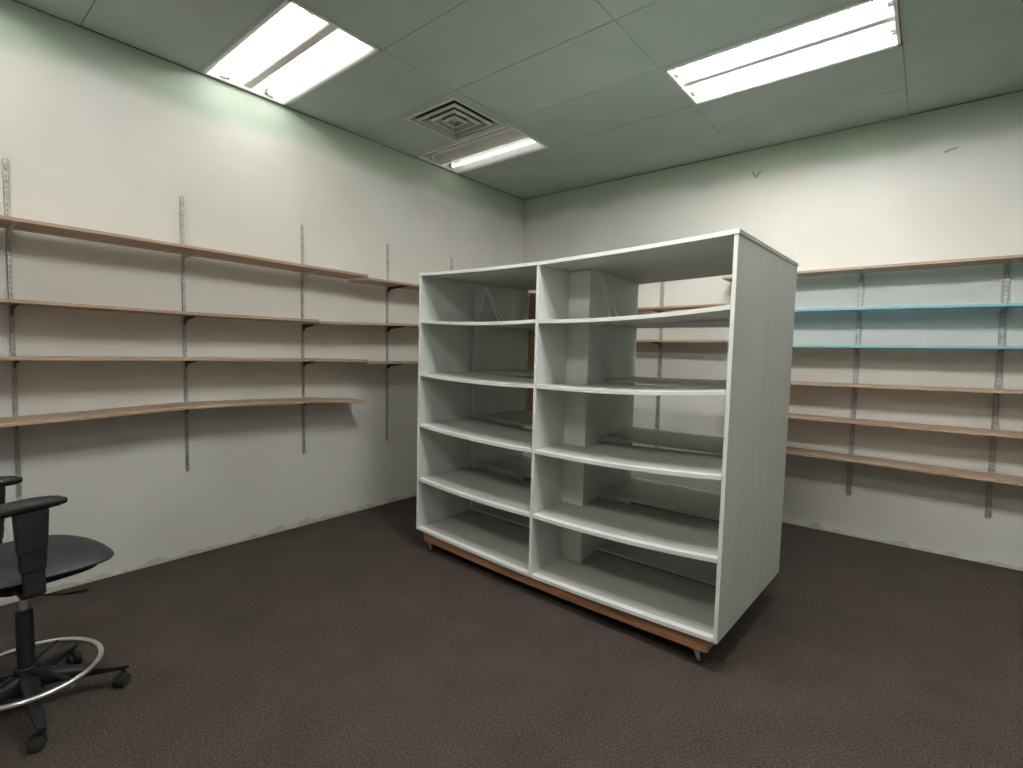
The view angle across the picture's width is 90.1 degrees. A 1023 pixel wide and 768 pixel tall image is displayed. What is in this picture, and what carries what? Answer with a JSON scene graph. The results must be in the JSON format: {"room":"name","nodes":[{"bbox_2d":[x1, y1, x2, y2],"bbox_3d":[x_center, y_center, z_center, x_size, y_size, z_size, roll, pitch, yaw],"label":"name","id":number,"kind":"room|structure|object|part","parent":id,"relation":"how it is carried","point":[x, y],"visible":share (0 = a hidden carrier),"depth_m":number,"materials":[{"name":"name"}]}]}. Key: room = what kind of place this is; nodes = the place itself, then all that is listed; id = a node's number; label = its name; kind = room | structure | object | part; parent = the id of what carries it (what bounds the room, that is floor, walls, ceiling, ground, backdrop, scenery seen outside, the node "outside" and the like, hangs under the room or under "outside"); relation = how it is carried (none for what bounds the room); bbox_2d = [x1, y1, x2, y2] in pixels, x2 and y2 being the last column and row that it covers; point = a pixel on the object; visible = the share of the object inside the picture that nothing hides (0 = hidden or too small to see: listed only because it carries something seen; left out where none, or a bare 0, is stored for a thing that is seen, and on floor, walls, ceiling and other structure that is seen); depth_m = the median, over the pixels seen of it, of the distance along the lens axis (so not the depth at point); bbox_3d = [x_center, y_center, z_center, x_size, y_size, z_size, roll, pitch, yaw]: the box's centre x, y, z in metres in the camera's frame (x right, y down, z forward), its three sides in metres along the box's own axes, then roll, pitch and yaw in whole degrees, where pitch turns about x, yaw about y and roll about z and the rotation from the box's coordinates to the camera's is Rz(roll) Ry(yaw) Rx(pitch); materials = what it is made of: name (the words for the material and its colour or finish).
{"room":"storage room","nodes":[
{"label":"storage room","id":0,"kind":"room"},
{"bbox_2d":[0,0,523,605],"bbox_3d":[-2.422,-0.538,3.261,0.100,3.590,8.100,4,5,39],"label":"wall","id":1,"kind":"structure","parent":0,"point":[98,132],"depth_m":3.51,"materials":[{"name":"paint"}]},
{"bbox_2d":[2,158,21,496],"bbox_3d":[-2.641,-0.283,2.721,0.272,1.847,0.019,4,5,39],"label":"upright","id":2,"kind":"object","parent":1,"relation":"attached to","point":[10,227],"visible":0.88,"depth_m":2.79,"materials":[{"name":"metal"}]},
{"bbox_2d":[180,196,198,471],"bbox_3d":[-2.110,-0.315,3.368,0.272,1.847,0.019,4,5,39],"label":"upright","id":3,"kind":"object","parent":1,"relation":"attached to","point":[183,256],"visible":0.92,"depth_m":3.44,"materials":[{"name":"metal"}]},
{"bbox_2d":[0,298,318,322],"bbox_3d":[-2.204,-0.451,3.200,0.283,0.027,1.995,4,5,39],"label":"wall shelf","id":4,"kind":"object","parent":3,"relation":"on","point":[3,301],"visible":1,"depth_m":3.05,"materials":[{"name":"brown wood"}]},
{"bbox_2d":[0,215,367,279],"bbox_3d":[-2.057,-0.864,3.344,0.283,0.045,2.435,4,5,39],"label":"wall shelf","id":5,"kind":"object","parent":3,"relation":"on","point":[27,225],"visible":0.96,"depth_m":3.13,"materials":[{"name":"brown wood"}]},
{"bbox_2d":[0,397,367,427],"bbox_3d":[-2.076,0.163,3.409,0.283,0.070,2.435,4,5,39],"label":"wall shelf","id":6,"kind":"object","parent":3,"relation":"on","point":[122,411],"visible":1,"depth_m":3.13,"materials":[{"name":"brown wood"}]},
{"bbox_2d":[0,356,367,361],"bbox_3d":[-2.070,-0.163,3.389,0.283,0.037,2.435,4,5,39],"label":"wall shelf","id":7,"kind":"object","parent":3,"relation":"on","point":[2,358],"visible":1,"depth_m":3.08,"materials":[{"name":"brown wood"}]},
{"bbox_2d":[300,224,320,453],"bbox_3d":[-1.577,-0.340,4.016,0.272,1.835,0.019,4,5,39],"label":"upright","id":8,"kind":"object","parent":1,"relation":"attached to","point":[303,326],"visible":0.88,"depth_m":4.08,"materials":[{"name":"metal"}]},
{"bbox_2d":[386,244,406,440],"bbox_3d":[-1.052,-0.368,4.653,0.275,1.825,0.019,4,5,39],"label":"upright","id":9,"kind":"object","parent":1,"relation":"attached to","point":[388,289],"visible":0.94,"depth_m":4.71,"materials":[{"name":"metal"}]},
{"bbox_2d":[348,277,418,290],"bbox_3d":[-0.524,-0.921,5.213,0.283,0.023,2.410,4,5,39],"label":"wall shelf","id":10,"kind":"object","parent":9,"relation":"on","point":[369,281],"visible":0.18,"depth_m":4.43,"materials":[{"name":"brown wood"}]},
{"bbox_2d":[450,257,452,270],"bbox_3d":[-0.539,-0.398,5.277,0.275,1.825,0.019,4,5,39],"label":"upright","id":11,"kind":"object","parent":1,"relation":"attached to","point":[451,258],"visible":0.06,"depth_m":5.30,"materials":[{"name":"metal"}]},
{"bbox_2d":[301,321,418,327],"bbox_3d":[-0.667,-0.545,5.070,0.283,0.050,2.840,4,5,39],"label":"wall shelf","id":12,"kind":"object","parent":11,"relation":"on","point":[319,322],"visible":0.37,"depth_m":4.21,"materials":[{"name":"brown wood"}]},
{"bbox_2d":[348,361,417,363],"bbox_3d":[-0.538,-0.223,5.255,0.283,0.026,2.415,4,5,39],"label":"wall shelf","id":13,"kind":"object","parent":11,"relation":"on","point":[368,362],"visible":0.28,"depth_m":4.44,"materials":[{"name":"brown wood"}]},
{"bbox_2d":[13,0,1022,199],"bbox_3d":[0.582,-1.879,0.728,7.599,0.018,7.899,4,5,39],"label":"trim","id":14,"kind":"structure","parent":1,"relation":"attached to","point":[13,0],"depth_m":3.84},
{"bbox_2d":[0,476,1022,767],"bbox_3d":[0.520,1.463,0.941,7.800,0.100,8.100,4,5,39],"label":"floor","id":15,"kind":"structure","parent":0,"point":[343,641],"depth_m":2.37,"materials":[{"name":"carpet"}]},
{"bbox_2d":[0,476,130,753],"bbox_3d":[-1.921,0.770,1.978,0.631,1.059,0.643,3,4,32],"label":"chair","id":16,"kind":"object","parent":15,"relation":"on","point":[35,558],"visible":1,"depth_m":1.96,"materials":[{"name":"black plastic"}]},
{"bbox_3d":[-2.067,0.594,2.051,0.218,0.326,0.097,3,4,32],"label":"armrest","id":17,"kind":"part","parent":16,"relation":"part of","materials":[{"name":"black plastic"}]},
{"bbox_3d":[-2.104,1.181,2.042,0.295,0.091,0.064,1,4,4],"label":"leg","id":18,"kind":"part","parent":16,"relation":"part of","materials":[{"name":"black plastic"}]},
{"bbox_3d":[-1.993,1.194,1.865,0.064,0.091,0.295,3,4,22],"label":"leg","id":19,"kind":"part","parent":16,"relation":"part of","materials":[{"name":"black plastic"}]},
{"bbox_3d":[-1.921,0.844,2.008,0.027,0.110,0.027,3,4,32],"label":"gas rod","id":20,"kind":"part","parent":16,"relation":"part of","materials":[{"name":"silver metal"}]},
{"bbox_3d":[-1.798,0.610,1.882,0.218,0.326,0.098,3,4,32],"label":"armrest","id":21,"kind":"part","parent":16,"relation":"part of","materials":[{"name":"black plastic"}]},
{"bbox_3d":[-1.790,1.194,1.917,0.295,0.091,0.064,4,5,40],"label":"leg","id":22,"kind":"part","parent":16,"relation":"part of","materials":[{"name":"black plastic"}]},
{"bbox_3d":[-1.904,0.692,2.020,0.500,0.100,0.500,3,4,32],"label":"seat","id":23,"kind":"part","parent":16,"relation":"part of","materials":[{"name":"black plastic"}]},
{"bbox_3d":[-1.970,1.173,2.202,0.064,0.091,0.295,0,4,-14],"label":"leg","id":24,"kind":"part","parent":16,"relation":"part of","materials":[{"name":"black plastic"}]},
{"bbox_3d":[-1.816,0.825,2.042,0.200,0.056,0.024,-1,4,-32],"label":"height lever","id":25,"kind":"part","parent":16,"relation":"part of","materials":[{"name":"black metal"}]},
{"bbox_3d":[-1.777,1.182,2.124,0.295,0.091,0.064,-1,4,-32],"label":"leg","id":26,"kind":"part","parent":16,"relation":"part of","materials":[{"name":"black plastic"}]},
{"bbox_2d":[416,228,797,663],"bbox_3d":[0.495,0.253,3.372,2.182,2.005,1.084,4,5,41],"label":"shelving unit","id":27,"kind":"object","parent":15,"relation":"on","point":[578,336],"visible":1,"depth_m":3.07,"materials":[{"name":"white wood"}]},
{"bbox_3d":[-0.495,0.137,3.867,0.030,1.832,0.532,4,5,41],"label":"panel","id":28,"kind":"part","parent":27,"relation":"part of","materials":[{"name":"white wood"}]},
{"bbox_3d":[-0.111,0.726,3.554,1.041,0.057,0.521,4,5,41],"label":"shelf","id":29,"kind":"part","parent":27,"relation":"part of","materials":[{"name":"white laminate"}]},
{"bbox_3d":[-0.101,0.335,3.528,1.040,0.064,0.521,4,5,41],"label":"shelf","id":30,"kind":"part","parent":27,"relation":"part of","materials":[{"name":"white wood"}]},
{"bbox_3d":[-0.092,-0.034,3.504,1.040,0.053,0.521,4,5,41],"label":"shelf","id":31,"kind":"part","parent":27,"relation":"part of","materials":[{"name":"white wood"}]},
{"bbox_3d":[-0.082,-0.412,3.479,1.040,0.054,0.521,4,5,41],"label":"shelf","id":32,"kind":"part","parent":27,"relation":"part of","materials":[{"name":"white wood"}]},
{"bbox_3d":[-0.228,-0.610,3.983,0.078,0.294,0.012,4,5,41],"label":"brace rod","id":33,"kind":"part","parent":27,"relation":"part of","materials":[{"name":"grey metal"}]},
{"bbox_3d":[-0.143,-0.603,3.908,0.169,0.298,0.011,4,5,41],"label":"brace rod","id":34,"kind":"part","parent":27,"relation":"part of","materials":[{"name":"grey metal"}]},
{"bbox_3d":[-0.120,-0.601,3.888,0.229,0.300,0.012,4,5,41],"label":"brace rod","id":35,"kind":"part","parent":27,"relation":"part of","materials":[{"name":"grey metal"}]},
{"bbox_3d":[-0.099,0.122,4.222,0.553,1.833,0.046,-2,5,-37],"label":"panel","id":36,"kind":"part","parent":27,"relation":"part of","materials":[{"name":"white wood"}]},
{"bbox_3d":[0.243,1.027,3.963,1.006,0.025,0.523,4,5,41],"label":"shelf","id":37,"kind":"part","parent":27,"relation":"part of","materials":[{"name":"white wood"}]},
{"bbox_3d":[0.252,0.658,3.939,1.006,0.022,0.523,4,5,41],"label":"shelf","id":38,"kind":"part","parent":27,"relation":"part of","materials":[{"name":"white wood"}]},
{"bbox_3d":[0.262,0.282,3.914,1.006,0.042,0.523,4,5,41],"label":"shelf","id":39,"kind":"part","parent":27,"relation":"part of","materials":[{"name":"white wood"}]},
{"bbox_3d":[0.271,-0.077,3.891,1.006,0.029,0.523,4,5,41],"label":"shelf","id":40,"kind":"part","parent":27,"relation":"part of","materials":[{"name":"white wood"}]},
{"bbox_3d":[0.280,-0.432,3.868,1.006,0.019,0.523,4,5,41],"label":"shelf","id":41,"kind":"part","parent":27,"relation":"part of","materials":[{"name":"white wood"}]},
{"bbox_3d":[0.146,1.166,3.054,2.057,0.090,0.038,4,5,41],"label":"rail","id":42,"kind":"part","parent":27,"relation":"part of","materials":[{"name":"wood"}]},
{"bbox_3d":[0.393,0.228,3.153,0.172,1.829,0.024,4,5,41],"label":"column panel","id":43,"kind":"part","parent":27,"relation":"part of","materials":[{"name":"white wood"}]},
{"bbox_3d":[0.579,-0.540,3.145,0.096,0.293,0.011,4,5,42],"label":"brace rod","id":44,"kind":"part","parent":27,"relation":"part of","materials":[{"name":"grey metal"}]},
{"bbox_3d":[0.600,-0.538,3.127,0.152,0.295,0.012,4,5,41],"label":"brace rod","id":45,"kind":"part","parent":27,"relation":"part of","materials":[{"name":"grey metal"}]},
{"bbox_3d":[0.697,0.779,2.848,1.066,0.065,0.521,4,5,41],"label":"shelf","id":46,"kind":"part","parent":27,"relation":"part of","materials":[{"name":"white wood"}]},
{"bbox_3d":[0.707,0.399,2.823,1.066,0.060,0.521,4,5,41],"label":"shelf","id":47,"kind":"part","parent":27,"relation":"part of","materials":[{"name":"white wood"}]},
{"bbox_3d":[0.716,0.020,2.798,1.066,0.061,0.521,4,5,41],"label":"shelf","id":48,"kind":"part","parent":27,"relation":"part of","materials":[{"name":"white wood"}]},
{"bbox_3d":[0.725,-0.357,2.774,1.066,0.064,0.521,4,5,41],"label":"shelf","id":49,"kind":"part","parent":27,"relation":"part of","materials":[{"name":"white wood"}]},
{"bbox_3d":[1.067,1.089,3.243,0.989,0.022,0.523,4,5,41],"label":"shelf","id":50,"kind":"part","parent":27,"relation":"part of","materials":[{"name":"white wood"}]},
{"bbox_3d":[1.077,0.721,3.219,0.989,0.020,0.523,4,5,41],"label":"shelf","id":51,"kind":"part","parent":27,"relation":"part of","materials":[{"name":"white laminate"}]},
{"bbox_3d":[1.086,0.352,3.195,0.989,0.024,0.523,4,5,41],"label":"shelf","id":52,"kind":"part","parent":27,"relation":"part of","materials":[{"name":"white wood"}]},
{"bbox_3d":[1.095,-0.014,3.171,0.989,0.026,0.523,4,5,41],"label":"shelf","id":53,"kind":"part","parent":27,"relation":"part of","materials":[{"name":"white wood"}]},
{"bbox_3d":[1.104,-0.370,3.148,0.989,0.021,0.523,4,5,41],"label":"shelf","id":54,"kind":"part","parent":27,"relation":"part of","materials":[{"name":"white wood"}]},
{"bbox_3d":[1.121,0.257,2.457,0.030,1.832,0.532,4,5,41],"label":"panel","id":55,"kind":"part","parent":27,"relation":"part of","materials":[{"name":"white wood"}]},
{"bbox_3d":[1.469,0.238,2.854,0.030,1.832,0.536,4,5,41],"label":"panel","id":56,"kind":"part","parent":27,"relation":"part of","materials":[{"name":"white wood"}]},
{"bbox_2d":[16,0,1022,199],"bbox_3d":[0.582,-1.879,0.728,7.575,0.020,7.874,4,5,39],"label":"ceiling","id":57,"kind":"structure","parent":0,"point":[586,80],"depth_m":3.27,"materials":[{"name":"paint"}]},
{"bbox_2d":[201,0,380,105],"bbox_3d":[-1.443,-2.120,3.277,1.180,0.102,0.585,4,5,39],"label":"ceiling light","id":58,"kind":"object","parent":57,"relation":"attached to","point":[294,50],"visible":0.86,"depth_m":3.30,"materials":[{"name":"white plastic"}]},
{"bbox_2d":[404,97,504,141],"bbox_3d":[-0.451,-2.141,4.083,0.570,0.102,0.570,4,5,39],"label":"ceiling vent","id":59,"kind":"object","parent":57,"relation":"in","point":[453,119],"visible":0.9,"depth_m":4.07,"materials":[{"name":"metal"}]},
{"bbox_2d":[417,125,548,173],"bbox_3d":[-0.286,-2.190,4.712,1.145,0.102,0.575,4,5,39],"label":"ceiling light","id":60,"kind":"object","parent":57,"relation":"attached to","point":[506,142],"visible":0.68,"depth_m":4.76,"materials":[{"name":"white plastic"}]},
{"bbox_2d":[664,0,901,104],"bbox_3d":[1.634,-2.055,3.141,1.205,0.102,0.575,4,5,39],"label":"ceiling light","id":61,"kind":"object","parent":57,"relation":"attached to","point":[867,27],"visible":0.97,"depth_m":3.13,"materials":[{"name":"white plastic"}]},
{"bbox_2d":[898,0,908,107],"bbox_3d":[0.582,-1.893,0.727,7.576,0.008,7.876,4,5,39],"label":"trim","id":62,"kind":"structure","parent":57,"relation":"attached to","point":[898,0],"depth_m":2.83,"materials":[{"name":"paint"}]},
{"bbox_2d":[523,91,1022,570],"bbox_3d":[3.091,-0.477,3.914,7.600,3.590,0.100,4,5,39],"label":"wall","id":63,"kind":"structure","parent":0,"point":[885,192],"depth_m":4.04,"materials":[{"name":"paint"}]},
{"bbox_2d":[652,282,664,447],"bbox_3d":[1.441,-0.187,5.090,0.034,2.020,0.200,4,5,39],"label":"upright","id":64,"kind":"object","parent":63,"relation":"attached to","point":[662,283],"visible":0.57,"depth_m":5.15,"materials":[{"name":"metal"}]},
{"bbox_2d":[636,340,728,342],"bbox_3d":[1.129,-0.445,5.268,2.140,0.023,0.262,4,5,39],"label":"wall shelf","id":65,"kind":"object","parent":64,"relation":"on","point":[697,341],"visible":0.34,"depth_m":4.74,"materials":[{"name":"brown wood"}]},
{"bbox_2d":[638,303,729,311],"bbox_3d":[1.135,-0.755,5.248,2.140,0.030,0.262,4,5,39],"label":"wall shelf","id":66,"kind":"object","parent":64,"relation":"on","point":[682,307],"visible":0.33,"depth_m":4.81,"materials":[{"name":"brown wood"}]},
{"bbox_2d":[846,271,864,494],"bbox_3d":[2.718,0.018,4.051,0.034,1.789,0.200,4,5,39],"label":"upright","id":67,"kind":"object","parent":63,"relation":"attached to","point":[861,275],"visible":0.84,"depth_m":4.11,"materials":[{"name":"metal"}]},
{"bbox_2d":[728,345,1022,349],"bbox_3d":[2.890,-0.277,3.829,2.360,0.020,0.262,4,5,39],"label":"wall shelf","id":68,"kind":"object","parent":67,"relation":"on","point":[794,346],"visible":0.68,"depth_m":3.71,"materials":[{"name":"blue laminate"}]},
{"bbox_2d":[786,446,1022,485],"bbox_3d":[2.874,0.605,3.885,2.360,0.043,0.262,4,5,39],"label":"wall shelf","id":69,"kind":"object","parent":67,"relation":"on","point":[947,471],"visible":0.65,"depth_m":3.77,"materials":[{"name":"brown wood"}]},
{"bbox_2d":[788,413,1022,438],"bbox_3d":[2.880,0.303,3.866,2.360,0.024,0.262,4,5,39],"label":"wall shelf","id":70,"kind":"object","parent":67,"relation":"on","point":[940,428],"visible":0.71,"depth_m":3.74,"materials":[{"name":"brown wood"}]},
{"bbox_2d":[790,381,1022,393],"bbox_3d":[2.885,0.021,3.848,2.360,0.040,0.262,4,5,39],"label":"wall shelf","id":71,"kind":"object","parent":67,"relation":"on","point":[930,388],"visible":0.7,"depth_m":3.70,"materials":[{"name":"brown wood"}]},
{"bbox_2d":[795,303,1022,313],"bbox_3d":[2.896,-0.560,3.811,2.360,0.031,0.262,4,5,39],"label":"wall shelf","id":72,"kind":"object","parent":67,"relation":"on","point":[1001,305],"visible":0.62,"depth_m":3.70,"materials":[{"name":"blue laminate"}]},
{"bbox_2d":[984,260,1012,517],"bbox_3d":[3.364,0.064,3.522,0.034,1.789,0.200,4,5,39],"label":"upright","id":73,"kind":"object","parent":63,"relation":"attached to","point":[1007,267],"visible":0.82,"depth_m":3.58,"materials":[{"name":"metal"}]},
{"bbox_3d":[2.082,-0.027,4.571,0.034,1.790,0.200,4,5,39],"label":"upright","id":74,"kind":"object","parent":63,"relation":"attached to","visible":0},
{"bbox_2d":[722,254,1022,281],"bbox_3d":[2.872,-0.870,3.815,2.435,0.021,0.262,4,5,39],"label":"wall shelf","id":75,"kind":"object","parent":74,"relation":"on","point":[995,260],"visible":0.8,"depth_m":3.71,"materials":[{"name":"brown wood"}]}
]}

